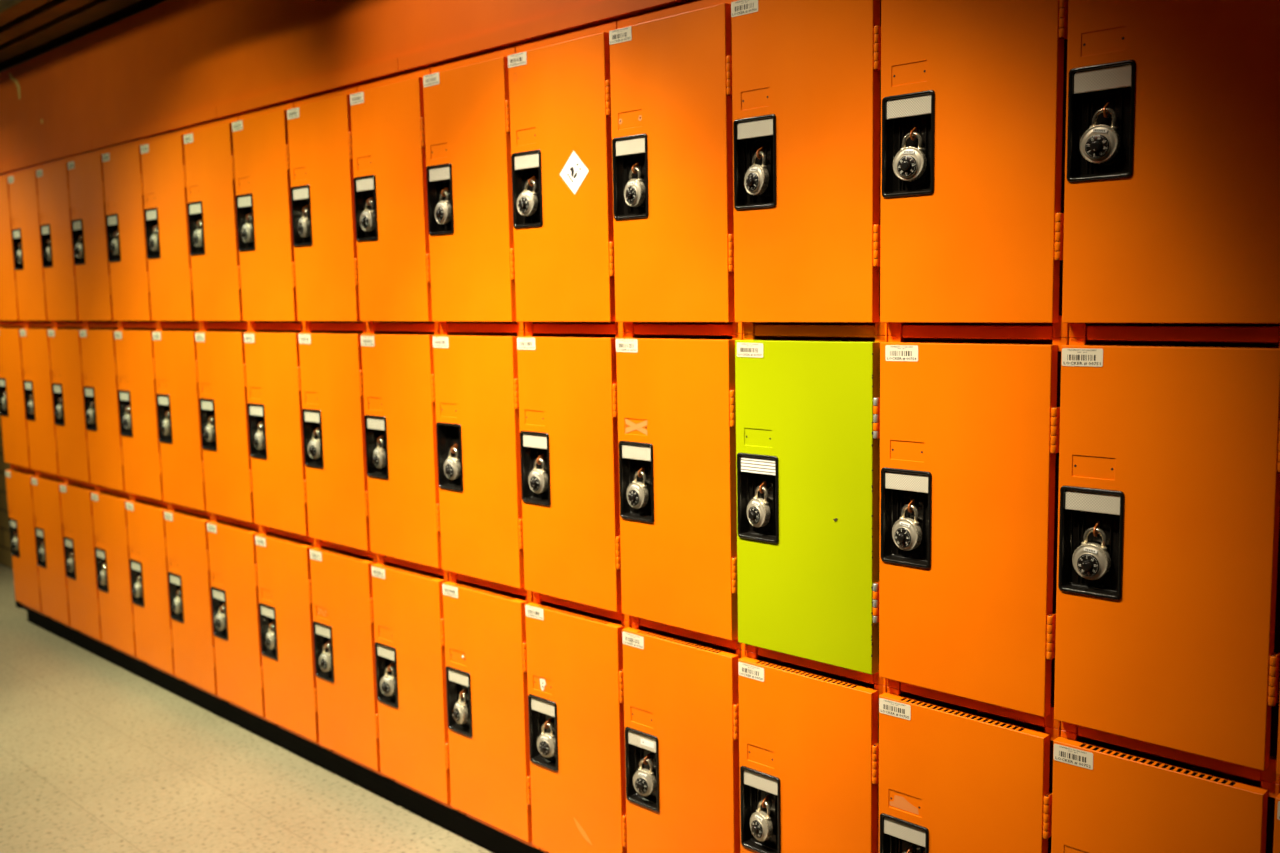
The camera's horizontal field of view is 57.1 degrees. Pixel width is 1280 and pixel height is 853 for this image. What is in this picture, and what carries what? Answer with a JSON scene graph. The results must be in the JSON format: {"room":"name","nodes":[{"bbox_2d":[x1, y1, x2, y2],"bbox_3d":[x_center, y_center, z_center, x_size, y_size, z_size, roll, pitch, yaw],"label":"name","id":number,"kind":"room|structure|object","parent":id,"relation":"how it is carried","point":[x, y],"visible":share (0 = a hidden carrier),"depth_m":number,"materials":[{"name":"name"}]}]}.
{"room":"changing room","nodes":[
{"label":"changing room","id":0,"kind":"room"},
{"bbox_2d":[0,0,166,568],"bbox_3d":[-2.632,-0.875,5.345,16.200,3.340,0.100,5,9,44],"label":"wall","id":1,"kind":"structure","parent":0,"point":[5,546],"depth_m":6.07,"materials":[{"name":"paint"}]},
{"bbox_2d":[0,0,50,25],"bbox_3d":[-0.719,-1.247,2.546,6.020,0.045,0.065,5,9,44],"label":"trim","id":2,"kind":"structure","parent":1,"relation":"attached to","point":[10,10],"depth_m":3.77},
{"bbox_2d":[0,0,93,44],"bbox_3d":[-1.326,-1.315,3.267,7.900,0.045,0.064,5,9,44],"label":"trim","id":3,"kind":"structure","parent":1,"relation":"attached to","point":[51,10],"depth_m":3.90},
{"bbox_2d":[0,0,140,62],"bbox_3d":[-1.256,-1.325,3.339,7.900,0.045,0.078,5,9,44],"label":"trim","id":4,"kind":"structure","parent":1,"relation":"attached to","point":[95,10],"depth_m":4.01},
{"bbox_2d":[0,0,164,70],"bbox_3d":[-1.211,-1.478,3.372,7.900,0.020,0.620,5,9,44],"label":"trim","id":5,"kind":"structure","parent":1,"relation":"attached to","point":[143,4],"depth_m":4.78,"materials":[{"name":"black"}]},
{"bbox_2d":[14,587,544,852],"bbox_3d":[-0.674,0.915,3.349,5.315,0.150,0.321,5,9,44],"label":"baseboard","id":6,"kind":"structure","parent":1,"relation":"attached to","point":[454,821],"depth_m":3.46,"materials":[{"name":"black"}]},
{"bbox_2d":[5,467,47,615],"bbox_3d":[-2.434,0.462,4.983,0.304,0.595,0.338,5,9,44],"label":"locker","id":7,"kind":"object","parent":6,"relation":"on","point":[18,482],"visible":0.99,"depth_m":4.86,"materials":[{"name":"orange metal"}]},
{"bbox_2d":[0,326,36,472],"bbox_3d":[-2.446,-0.127,4.918,0.304,0.595,0.339,5,9,44],"label":"locker","id":8,"kind":"object","parent":7,"relation":"on","point":[13,419],"visible":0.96,"depth_m":4.79,"materials":[{"name":"orange metal"}]},
{"bbox_2d":[0,171,25,326],"bbox_3d":[-2.458,-0.721,4.851,0.304,0.607,0.338,5,9,44],"label":"locker","id":9,"kind":"object","parent":8,"relation":"on","point":[9,314],"visible":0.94,"depth_m":4.69,"materials":[{"name":"orange metal"}]},
{"bbox_2d":[31,473,76,629],"bbox_3d":[-2.215,0.481,4.772,0.304,0.595,0.338,5,9,44],"label":"locker","id":10,"kind":"object","parent":6,"relation":"on","point":[45,490],"visible":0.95,"depth_m":4.65,"materials":[{"name":"orange metal"}]},
{"bbox_2d":[38,542,44,560],"bbox_3d":[-2.401,0.503,4.725,0.053,0.077,0.026,4,8,39],"label":"padlock","id":11,"kind":"object","parent":10,"relation":"attached to","point":[41,555],"visible":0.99,"depth_m":4.72,"materials":[{"name":"silver metal"}]},
{"bbox_2d":[20,326,65,479],"bbox_3d":[-2.227,-0.107,4.706,0.304,0.595,0.338,5,9,44],"label":"locker","id":12,"kind":"object","parent":10,"relation":"on","point":[35,348],"visible":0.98,"depth_m":4.59,"materials":[{"name":"orange metal"}]},
{"bbox_2d":[27,396,33,413],"bbox_3d":[-2.414,-0.086,4.661,0.053,0.076,0.026,5,9,43],"label":"padlock","id":13,"kind":"object","parent":12,"relation":"attached to","point":[30,404],"visible":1,"depth_m":4.65,"materials":[{"name":"silver metal"}]},
{"bbox_2d":[8,164,53,326],"bbox_3d":[-2.239,-0.702,4.640,0.304,0.607,0.338,5,9,44],"label":"locker","id":14,"kind":"object","parent":12,"relation":"on","point":[23,188],"visible":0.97,"depth_m":4.52,"materials":[{"name":"orange metal"}]},
{"bbox_2d":[60,481,107,644],"bbox_3d":[-1.996,0.500,4.560,0.304,0.595,0.338,5,9,44],"label":"locker","id":15,"kind":"object","parent":6,"relation":"on","point":[76,499],"visible":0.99,"depth_m":4.44,"materials":[{"name":"orange metal"}]},
{"bbox_2d":[66,553,73,571],"bbox_3d":[-2.187,0.522,4.516,0.053,0.076,0.027,4,8,40],"label":"padlock","id":16,"kind":"object","parent":15,"relation":"attached to","point":[70,562],"visible":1,"depth_m":4.51,"materials":[{"name":"silver metal"}]},
{"bbox_2d":[48,326,96,487],"bbox_3d":[-2.008,-0.088,4.495,0.304,0.595,0.338,5,9,44],"label":"locker","id":17,"kind":"object","parent":15,"relation":"on","point":[64,342],"visible":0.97,"depth_m":4.37,"materials":[{"name":"orange metal"}]},
{"bbox_2d":[55,399,62,418],"bbox_3d":[-2.198,-0.067,4.451,0.027,0.076,0.053,-7,9,-42],"label":"padlock","id":18,"kind":"object","parent":17,"relation":"attached to","point":[59,413],"visible":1,"depth_m":4.44,"materials":[{"name":"silver metal"}]},
{"bbox_2d":[36,156,89,326],"bbox_3d":[-2.019,-0.682,4.428,0.304,0.607,0.338,5,9,44],"label":"locker","id":19,"kind":"object","parent":17,"relation":"on","point":[52,179],"visible":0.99,"depth_m":4.31,"materials":[{"name":"orange metal"}]},
{"bbox_2d":[44,240,50,260],"bbox_3d":[-2.204,-0.655,4.383,0.026,0.077,0.053,-7,9,-37],"label":"padlock","id":20,"kind":"object","parent":19,"relation":"attached to","point":[47,254],"visible":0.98,"depth_m":4.37,"materials":[{"name":"silver metal"}]},
{"bbox_2d":[91,489,142,661],"bbox_3d":[-1.777,0.520,4.349,0.304,0.595,0.338,5,9,44],"label":"locker","id":21,"kind":"object","parent":6,"relation":"on","point":[109,509],"visible":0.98,"depth_m":4.22,"materials":[{"name":"orange metal"}]},
{"bbox_2d":[98,564,106,584],"bbox_3d":[-1.965,0.542,4.299,0.029,0.076,0.053,-6,8,-36],"label":"padlock","id":22,"kind":"object","parent":21,"relation":"attached to","point":[102,578],"visible":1,"depth_m":4.29,"materials":[{"name":"silver metal"}]},
{"bbox_2d":[80,327,131,496],"bbox_3d":[-1.789,-0.069,4.283,0.304,0.595,0.338,5,9,44],"label":"locker","id":23,"kind":"object","parent":21,"relation":"on","point":[98,353],"visible":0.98,"depth_m":4.16,"materials":[{"name":"orange metal"}]},
{"bbox_2d":[85,403,94,423],"bbox_3d":[-1.981,-0.048,4.238,0.053,0.076,0.029,4,8,38],"label":"padlock","id":24,"kind":"object","parent":23,"relation":"attached to","point":[90,415],"visible":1,"depth_m":4.23,"materials":[{"name":"silver metal"}]},
{"bbox_2d":[67,148,119,327],"bbox_3d":[-1.801,-0.663,4.217,0.304,0.607,0.338,5,9,44],"label":"locker","id":25,"kind":"object","parent":23,"relation":"on","point":[85,173],"visible":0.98,"depth_m":4.09,"materials":[{"name":"orange metal"}]},
{"bbox_2d":[74,236,82,257],"bbox_3d":[-1.988,-0.635,4.169,0.053,0.076,0.028,4,8,37],"label":"padlock","id":26,"kind":"object","parent":25,"relation":"attached to","point":[78,251],"visible":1,"depth_m":4.16,"materials":[{"name":"silver metal"}]},
{"bbox_2d":[126,497,181,679],"bbox_3d":[-1.558,0.539,4.138,0.304,0.595,0.338,5,9,44],"label":"locker","id":27,"kind":"object","parent":6,"relation":"on","point":[148,561],"visible":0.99,"depth_m":4.01,"materials":[{"name":"orange metal"}]},
{"bbox_2d":[132,577,141,597],"bbox_3d":[-1.752,0.560,4.096,0.028,0.076,0.053,-6,8,-39],"label":"padlock","id":28,"kind":"object","parent":27,"relation":"attached to","point":[137,591],"visible":1,"depth_m":4.08,"materials":[{"name":"silver metal"}]},
{"bbox_2d":[114,327,170,506],"bbox_3d":[-1.570,-0.049,4.072,0.304,0.595,0.338,5,9,44],"label":"locker","id":29,"kind":"object","parent":27,"relation":"on","point":[134,348],"visible":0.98,"depth_m":3.95,"materials":[{"name":"orange metal"}]},
{"bbox_2d":[123,407,130,429],"bbox_3d":[-1.754,-0.028,4.024,0.053,0.077,0.026,5,9,38],"label":"padlock","id":30,"kind":"object","parent":29,"relation":"attached to","point":[126,419],"visible":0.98,"depth_m":4.02,"materials":[{"name":"silver metal"}]},
{"bbox_2d":[102,138,158,327],"bbox_3d":[-1.582,-0.644,4.006,0.304,0.607,0.338,5,9,44],"label":"locker","id":31,"kind":"object","parent":29,"relation":"on","point":[122,164],"visible":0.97,"depth_m":3.88,"materials":[{"name":"orange metal"}]},
{"bbox_2d":[110,232,118,254],"bbox_3d":[-1.766,-0.616,3.958,0.026,0.077,0.053,-5,7,-45],"label":"padlock","id":32,"kind":"object","parent":31,"relation":"attached to","point":[114,247],"visible":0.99,"depth_m":3.95,"materials":[{"name":"silver metal"}]},
{"bbox_2d":[164,507,224,699],"bbox_3d":[-1.339,0.558,3.926,0.304,0.595,0.338,5,9,44],"label":"locker","id":33,"kind":"object","parent":6,"relation":"on","point":[186,532],"visible":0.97,"depth_m":3.80,"materials":[{"name":"orange metal"}]},
{"bbox_2d":[172,591,181,613],"bbox_3d":[-1.529,0.580,3.880,0.028,0.076,0.053,-6,8,-37],"label":"padlock","id":34,"kind":"object","parent":33,"relation":"attached to","point":[177,608],"visible":1,"depth_m":3.87,"materials":[{"name":"silver metal"}]},
{"bbox_2d":[152,327,213,516],"bbox_3d":[-1.351,-0.030,3.861,0.304,0.595,0.338,5,9,44],"label":"locker","id":35,"kind":"object","parent":33,"relation":"on","point":[175,351],"visible":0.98,"depth_m":3.74,"materials":[{"name":"orange metal"}]},
{"bbox_2d":[161,412,170,435],"bbox_3d":[-1.538,-0.008,3.812,0.028,0.077,0.053,-6,8,-37],"label":"padlock","id":36,"kind":"object","parent":35,"relation":"attached to","point":[165,428],"visible":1,"depth_m":3.80,"materials":[{"name":"silver metal"}]},
{"bbox_2d":[140,127,201,328],"bbox_3d":[-1.363,-0.625,3.794,0.304,0.607,0.338,5,9,44],"label":"locker","id":37,"kind":"object","parent":35,"relation":"on","point":[163,155],"visible":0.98,"depth_m":3.67,"materials":[{"name":"orange metal"}]},
{"bbox_2d":[149,227,158,250],"bbox_3d":[-1.549,-0.597,3.748,0.027,0.077,0.053,-7,9,-43],"label":"padlock","id":38,"kind":"object","parent":37,"relation":"attached to","point":[153,243],"visible":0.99,"depth_m":3.74,"materials":[{"name":"silver metal"}]},
{"bbox_2d":[207,518,272,722],"bbox_3d":[-1.121,0.578,3.715,0.304,0.595,0.338,5,9,44],"label":"locker","id":39,"kind":"object","parent":6,"relation":"on","point":[232,547],"visible":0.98,"depth_m":3.59,"materials":[{"name":"orange metal"}]},
{"bbox_2d":[214,607,225,629],"bbox_3d":[-1.312,0.599,3.670,0.053,0.076,0.027,3,8,35],"label":"padlock","id":40,"kind":"object","parent":39,"relation":"attached to","point":[219,620],"visible":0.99,"depth_m":3.66,"materials":[{"name":"silver metal"}]},
{"bbox_2d":[195,328,261,528],"bbox_3d":[-1.132,-0.011,3.649,0.304,0.595,0.338,5,9,44],"label":"locker","id":41,"kind":"object","parent":39,"relation":"on","point":[221,365],"visible":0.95,"depth_m":3.52,"materials":[{"name":"orange metal"}]},
{"bbox_2d":[204,417,214,441],"bbox_3d":[-1.323,0.010,3.606,0.027,0.076,0.053,-7,8,-41],"label":"padlock","id":42,"kind":"object","parent":41,"relation":"attached to","point":[209,435],"visible":1,"depth_m":3.60,"materials":[{"name":"silver metal"}]},
{"bbox_2d":[183,115,250,328],"bbox_3d":[-1.144,-0.605,3.583,0.304,0.607,0.338,5,9,44],"label":"locker","id":43,"kind":"object","parent":41,"relation":"on","point":[208,147],"visible":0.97,"depth_m":3.46,"materials":[{"name":"orange metal"}]},
{"bbox_2d":[193,221,202,246],"bbox_3d":[-1.329,-0.577,3.535,0.027,0.077,0.053,-7,9,-44],"label":"padlock","id":44,"kind":"object","parent":43,"relation":"attached to","point":[197,237],"visible":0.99,"depth_m":3.53,"materials":[{"name":"silver metal"}]},
{"bbox_2d":[255,530,326,748],"bbox_3d":[-0.901,0.597,3.503,0.304,0.595,0.338,5,9,44],"label":"locker","id":45,"kind":"object","parent":6,"relation":"on","point":[283,562],"visible":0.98,"depth_m":3.38,"materials":[{"name":"orange metal"}]},
{"bbox_2d":[265,624,275,649],"bbox_3d":[-1.088,0.618,3.458,0.026,0.077,0.053,-6,8,-40],"label":"padlock","id":46,"kind":"object","parent":45,"relation":"attached to","point":[270,643],"visible":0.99,"depth_m":3.45,"materials":[{"name":"silver metal"}]},
{"bbox_2d":[244,328,316,542],"bbox_3d":[-0.913,0.008,3.438,0.304,0.595,0.338,5,9,44],"label":"locker","id":47,"kind":"object","parent":45,"relation":"on","point":[272,358],"visible":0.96,"depth_m":3.31,"materials":[{"name":"orange metal"}]},
{"bbox_2d":[253,424,264,449],"bbox_3d":[-1.101,0.030,3.393,0.026,0.076,0.053,-6,8,-38],"label":"padlock","id":48,"kind":"object","parent":47,"relation":"attached to","point":[259,443],"visible":1,"depth_m":3.38,"materials":[{"name":"silver metal"}]},
{"bbox_2d":[232,101,305,329],"bbox_3d":[-0.925,-0.586,3.371,0.304,0.607,0.338,5,9,44],"label":"locker","id":49,"kind":"object","parent":47,"relation":"on","point":[260,137],"visible":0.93,"depth_m":3.25,"materials":[{"name":"orange metal"}]},
{"bbox_2d":[241,215,252,242],"bbox_3d":[-1.114,-0.559,3.328,0.026,0.076,0.053,-7,9,-44],"label":"padlock","id":50,"kind":"object","parent":49,"relation":"attached to","point":[247,230],"visible":1,"depth_m":3.32,"materials":[{"name":"silver metal"}]},
{"bbox_2d":[309,543,387,777],"bbox_3d":[-0.682,0.616,3.292,0.304,0.595,0.338,5,9,44],"label":"locker","id":51,"kind":"object","parent":6,"relation":"on","point":[341,581],"visible":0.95,"depth_m":3.17,"materials":[{"name":"orange metal"}]},
{"bbox_2d":[319,644,331,671],"bbox_3d":[-0.867,0.638,3.240,0.053,0.077,0.028,4,8,37],"label":"padlock","id":52,"kind":"object","parent":51,"relation":"attached to","point":[325,662],"visible":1,"depth_m":3.23,"materials":[{"name":"silver metal"}]},
{"bbox_2d":[298,329,378,558],"bbox_3d":[-0.694,0.028,3.226,0.304,0.595,0.338,5,9,44],"label":"locker","id":53,"kind":"object","parent":51,"relation":"on","point":[331,373],"visible":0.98,"depth_m":3.10,"materials":[{"name":"orange metal"}]},
{"bbox_2d":[308,431,320,458],"bbox_3d":[-0.880,0.050,3.178,0.053,0.077,0.027,4,8,37],"label":"padlock","id":54,"kind":"object","parent":53,"relation":"attached to","point":[314,446],"visible":1,"depth_m":3.17,"materials":[{"name":"silver metal"}]},
{"bbox_2d":[287,86,368,330],"bbox_3d":[-0.706,-0.567,3.160,0.304,0.607,0.338,5,9,44],"label":"locker","id":55,"kind":"object","parent":53,"relation":"on","point":[319,126],"visible":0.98,"depth_m":3.04,"materials":[{"name":"orange metal"}]},
{"bbox_2d":[297,208,309,236],"bbox_3d":[-0.895,-0.540,3.120,0.026,0.076,0.053,-6,8,-37],"label":"padlock","id":56,"kind":"object","parent":55,"relation":"attached to","point":[303,228],"visible":1,"depth_m":3.11,"materials":[{"name":"silver metal"}]},
{"bbox_2d":[371,559,458,810],"bbox_3d":[-0.464,0.635,3.080,0.304,0.595,0.338,5,9,44],"label":"locker","id":57,"kind":"object","parent":6,"relation":"on","point":[408,611],"visible":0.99,"depth_m":2.95,"materials":[{"name":"orange metal"}]},
{"bbox_2d":[380,667,395,695],"bbox_3d":[-0.651,0.657,3.031,0.053,0.076,0.028,3,8,34],"label":"padlock","id":58,"kind":"object","parent":57,"relation":"attached to","point":[387,683],"visible":1,"depth_m":3.02,"materials":[{"name":"silver metal"}]},
{"bbox_2d":[361,330,449,575],"bbox_3d":[-0.475,0.047,3.015,0.304,0.595,0.338,5,9,44],"label":"locker","id":59,"kind":"object","parent":57,"relation":"on","point":[398,366],"visible":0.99,"depth_m":2.89,"materials":[{"name":"orange metal"}]},
{"bbox_2d":[372,439,385,468],"bbox_3d":[-0.662,0.068,2.971,0.026,0.077,0.053,-6,8,-36],"label":"padlock","id":60,"kind":"object","parent":59,"relation":"attached to","point":[379,456],"visible":1,"depth_m":2.96,"materials":[{"name":"silver metal"}]},
{"bbox_2d":[350,67,440,331],"bbox_3d":[-0.487,-0.548,2.948,0.304,0.607,0.338,5,9,44],"label":"locker","id":61,"kind":"object","parent":59,"relation":"on","point":[388,123],"visible":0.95,"depth_m":2.82,"materials":[{"name":"orange metal"}]},
{"bbox_2d":[360,200,375,230],"bbox_3d":[-0.676,-0.520,2.906,0.053,0.076,0.026,5,9,43],"label":"padlock","id":62,"kind":"object","parent":61,"relation":"attached to","point":[367,219],"visible":1,"depth_m":2.90,"materials":[{"name":"silver metal"}]},
{"bbox_2d":[442,577,540,849],"bbox_3d":[-0.245,0.655,2.869,0.304,0.595,0.338,5,9,44],"label":"locker","id":63,"kind":"object","parent":6,"relation":"on","point":[485,627],"visible":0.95,"depth_m":2.74,"materials":[{"name":"orange metal"}]},
{"bbox_2d":[453,693,467,723],"bbox_3d":[-0.434,0.676,2.823,0.028,0.076,0.053,-5,8,-33],"label":"padlock","id":64,"kind":"object","parent":63,"relation":"attached to","point":[460,714],"visible":1,"depth_m":2.81,"materials":[{"name":"silver metal"}]},
{"bbox_2d":[433,330,532,596],"bbox_3d":[-0.256,0.066,2.803,0.304,0.595,0.338,5,9,44],"label":"locker","id":65,"kind":"object","parent":63,"relation":"on","point":[476,373],"visible":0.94,"depth_m":2.68,"materials":[{"name":"orange metal"}]},
{"bbox_2d":[444,448,460,479],"bbox_3d":[-0.444,0.087,2.760,0.053,0.076,0.026,5,9,42],"label":"padlock","id":66,"kind":"object","parent":65,"relation":"attached to","point":[452,470],"visible":0.99,"depth_m":2.75,"materials":[{"name":"silver metal"}]},
{"bbox_2d":[423,46,524,332],"bbox_3d":[-0.268,-0.528,2.737,0.304,0.607,0.338,5,9,44],"label":"locker","id":67,"kind":"object","parent":65,"relation":"on","point":[467,103],"visible":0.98,"depth_m":2.61,"materials":[{"name":"orange metal"}]},
{"bbox_2d":[435,191,450,224],"bbox_3d":[-0.453,-0.500,2.687,0.028,0.077,0.053,-7,8,-41],"label":"padlock","id":68,"kind":"object","parent":67,"relation":"attached to","point":[443,208],"visible":1,"depth_m":2.68,"materials":[{"name":"silver metal"}]},
{"bbox_2d":[525,598,629,852],"bbox_3d":[-0.026,0.674,2.657,0.304,0.595,0.338,5,9,44],"label":"locker","id":69,"kind":"object","parent":6,"relation":"on","point":[575,657],"visible":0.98,"depth_m":2.53,"materials":[{"name":"orange metal"}]},
{"bbox_2d":[537,723,555,757],"bbox_3d":[-0.209,0.696,2.607,0.053,0.077,0.027,4,8,37],"label":"padlock","id":70,"kind":"object","parent":69,"relation":"attached to","point":[546,746],"visible":0.98,"depth_m":2.60,"materials":[{"name":"silver metal"}]},
{"bbox_2d":[517,331,629,620],"bbox_3d":[-0.037,0.086,2.592,0.304,0.595,0.338,5,9,44],"label":"locker","id":71,"kind":"object","parent":69,"relation":"on","point":[568,408],"visible":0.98,"depth_m":2.46,"materials":[{"name":"orange metal"}]},
{"bbox_2d":[528,458,547,492],"bbox_3d":[-0.224,0.107,2.546,0.053,0.076,0.026,5,9,43],"label":"padlock","id":72,"kind":"object","parent":71,"relation":"attached to","point":[538,478],"visible":1,"depth_m":2.54,"materials":[{"name":"silver metal"}]},
{"bbox_2d":[508,21,623,333],"bbox_3d":[-0.049,-0.509,2.526,0.304,0.607,0.338,5,9,44],"label":"locker","id":73,"kind":"object","parent":71,"relation":"on","point":[560,86],"visible":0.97,"depth_m":2.40,"materials":[{"name":"orange metal"}]},
{"bbox_2d":[517,180,537,215],"bbox_3d":[-0.241,-0.482,2.481,0.053,0.076,0.028,4,8,38],"label":"padlock","id":74,"kind":"object","parent":73,"relation":"attached to","point":[527,201],"visible":1,"depth_m":2.47,"materials":[{"name":"silver metal"}]},
{"bbox_2d":[622,622,745,852],"bbox_3d":[0.193,0.693,2.446,0.304,0.595,0.338,5,9,44],"label":"locker","id":75,"kind":"object","parent":6,"relation":"on","point":[681,693],"visible":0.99,"depth_m":2.32,"materials":[{"name":"orange metal"}]},
{"bbox_2d":[633,758,656,795],"bbox_3d":[0.006,0.715,2.397,0.053,0.076,0.028,4,8,36],"label":"padlock","id":76,"kind":"object","parent":75,"relation":"attached to","point":[644,780],"visible":1,"depth_m":2.39,"materials":[{"name":"silver metal"}]},
{"bbox_2d":[616,332,745,649],"bbox_3d":[0.182,0.105,2.380,0.304,0.595,0.338,5,9,44],"label":"locker","id":77,"kind":"object","parent":75,"relation":"on","point":[676,395],"visible":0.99,"depth_m":2.25,"materials":[{"name":"orange metal"}]},
{"bbox_2d":[626,471,648,508],"bbox_3d":[-0.009,0.126,2.338,0.026,0.076,0.053,-7,9,-42],"label":"padlock","id":78,"kind":"object","parent":77,"relation":"attached to","point":[637,493],"visible":1,"depth_m":2.33,"materials":[{"name":"silver metal"}]},
{"bbox_2d":[609,0,742,334],"bbox_3d":[0.170,-0.490,2.314,0.304,0.607,0.338,5,9,44],"label":"locker","id":79,"kind":"object","parent":77,"relation":"on","point":[671,67],"visible":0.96,"depth_m":2.19,"materials":[{"name":"orange metal"}]},
{"bbox_2d":[624,167,645,206],"bbox_3d":[-0.014,-0.462,2.266,0.026,0.077,0.053,-6,8,-38],"label":"padlock","id":80,"kind":"object","parent":79,"relation":"attached to","point":[635,190],"visible":1,"depth_m":2.26,"materials":[{"name":"silver metal"}]},
{"bbox_2d":[738,651,886,852],"bbox_3d":[0.412,0.712,2.235,0.304,0.595,0.338,5,9,44],"label":"locker","id":81,"kind":"object","parent":6,"relation":"on","point":[809,738],"visible":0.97,"depth_m":2.10,"materials":[{"name":"orange metal"}]},
{"bbox_2d":[750,800,772,840],"bbox_3d":[0.222,0.734,2.190,0.028,0.076,0.053,-6,8,-37],"label":"padlock","id":82,"kind":"object","parent":81,"relation":"attached to","point":[761,826],"visible":1,"depth_m":2.18,"materials":[{"name":"silver metal"}]},
{"bbox_2d":[735,334,892,684],"bbox_3d":[0.401,0.124,2.169,0.304,0.595,0.338,5,9,44],"label":"locker","id":83,"kind":"object","parent":81,"relation":"on","point":[808,407],"visible":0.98,"depth_m":2.04,"materials":[{"name":"metal"}]},
{"bbox_2d":[747,486,770,526],"bbox_3d":[0.210,0.145,2.128,0.027,0.076,0.053,-5,8,-34],"label":"padlock","id":84,"kind":"object","parent":83,"relation":"attached to","point":[758,509],"visible":1,"depth_m":2.12,"materials":[{"name":"silver metal"}]},
{"bbox_2d":[731,0,887,336],"bbox_3d":[0.389,-0.470,2.103,0.304,0.607,0.338,5,9,44],"label":"locker","id":85,"kind":"object","parent":83,"relation":"on","point":[806,74],"visible":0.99,"depth_m":1.98,"materials":[{"name":"orange metal"}]},
{"bbox_2d":[744,151,768,195],"bbox_3d":[0.200,-0.443,2.057,0.028,0.076,0.053,-6,8,-36],"label":"padlock","id":86,"kind":"object","parent":85,"relation":"attached to","point":[756,180],"visible":1,"depth_m":2.05,"materials":[{"name":"silver metal"}]},
{"bbox_2d":[879,686,1060,852],"bbox_3d":[0.631,0.732,2.023,0.304,0.595,0.338,5,9,44],"label":"locker","id":87,"kind":"object","parent":6,"relation":"on","point":[953,778],"visible":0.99,"depth_m":1.89,"materials":[{"name":"orange metal"}]},
{"bbox_2d":[879,335,1072,728],"bbox_3d":[0.620,0.143,1.958,0.304,0.595,0.338,5,9,44],"label":"locker","id":88,"kind":"object","parent":87,"relation":"on","point":[970,427],"visible":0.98,"depth_m":1.83,"materials":[{"name":"orange metal"}]},
{"bbox_2d":[892,504,921,550],"bbox_3d":[0.431,0.165,1.914,0.026,0.076,0.053,-6,8,-39],"label":"padlock","id":89,"kind":"object","parent":88,"relation":"attached to","point":[906,532],"visible":1,"depth_m":1.91,"materials":[{"name":"silver metal"}]},
{"bbox_2d":[880,0,1068,338],"bbox_3d":[0.608,-0.451,1.891,0.304,0.607,0.338,5,9,44],"label":"locker","id":90,"kind":"object","parent":88,"relation":"on","point":[972,246],"visible":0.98,"depth_m":1.77,"materials":[{"name":"orange metal"}]},
{"bbox_2d":[893,132,926,181],"bbox_3d":[0.421,-0.423,1.844,0.053,0.076,0.027,3,8,36],"label":"padlock","id":91,"kind":"object","parent":90,"relation":"attached to","point":[910,163],"visible":1,"depth_m":1.84,"materials":[{"name":"silver metal"}]},
{"bbox_2d":[1051,730,1279,852],"bbox_3d":[0.850,0.751,1.812,0.304,0.595,0.338,5,9,44],"label":"locker","id":92,"kind":"object","parent":6,"relation":"on","point":[1107,797],"visible":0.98,"depth_m":1.68,"materials":[{"name":"orange metal"}]},
{"bbox_2d":[1054,337,1279,783],"bbox_3d":[0.839,0.163,1.746,0.304,0.595,0.338,5,9,44],"label":"locker","id":93,"kind":"object","parent":92,"relation":"on","point":[1169,449],"visible":0.98,"depth_m":1.62,"materials":[{"name":"orange metal"}]},
{"bbox_2d":[1072,527,1110,579],"bbox_3d":[0.651,0.184,1.701,0.053,0.076,0.027,5,9,42],"label":"padlock","id":94,"kind":"object","parent":93,"relation":"attached to","point":[1091,561],"visible":1,"depth_m":1.70,"materials":[{"name":"silver metal"}]},
{"bbox_2d":[1062,0,1279,341],"bbox_3d":[0.827,-0.432,1.680,0.304,0.607,0.338,5,9,44],"label":"locker","id":95,"kind":"object","parent":93,"relation":"on","point":[1175,236],"visible":1,"depth_m":1.57,"materials":[{"name":"orange metal"}]},
{"bbox_2d":[1080,108,1120,163],"bbox_3d":[0.638,-0.405,1.635,0.053,0.076,0.026,4,8,38],"label":"padlock","id":96,"kind":"object","parent":95,"relation":"attached to","point":[1099,144],"visible":1,"depth_m":1.63,"materials":[{"name":"silver metal"}]},
{"bbox_2d":[1273,793,1279,852],"bbox_3d":[1.069,0.770,1.600,0.304,0.595,0.338,5,9,44],"label":"locker","id":97,"kind":"object","parent":6,"relation":"on","point":[1276,843],"visible":1,"depth_m":1.56,"materials":[{"name":"orange metal"}]},
{"bbox_2d":[1276,698,1279,774],"bbox_3d":[1.058,0.182,1.535,0.304,0.595,0.338,5,9,44],"label":"locker","id":98,"kind":"object","parent":97,"relation":"on","point":[1278,746],"visible":1,"depth_m":1.55,"materials":[{"name":"orange metal"}]},
{"bbox_2d":[0,0,605,164],"bbox_3d":[-0.998,-1.109,3.409,7.600,0.359,0.338,5,9,44],"label":"wall","id":99,"kind":"structure","parent":1,"relation":"attached to","point":[168,59],"depth_m":3.43,"materials":[{"name":"paint"}]},
{"bbox_2d":[0,0,696,173],"bbox_3d":[-0.998,-0.917,3.427,7.598,0.043,0.347,5,9,44],"label":"trim","id":100,"kind":"structure","parent":1,"relation":"attached to","point":[607,11],"depth_m":2.79,"materials":[{"name":"paint"}]},
{"bbox_2d":[0,564,492,852],"bbox_3d":[-3.941,1.014,4.161,16.200,0.100,3.760,5,9,44],"label":"floor","id":101,"kind":"structure","parent":0,"point":[96,756],"depth_m":3.33,"materials":[{"name":"tile"}]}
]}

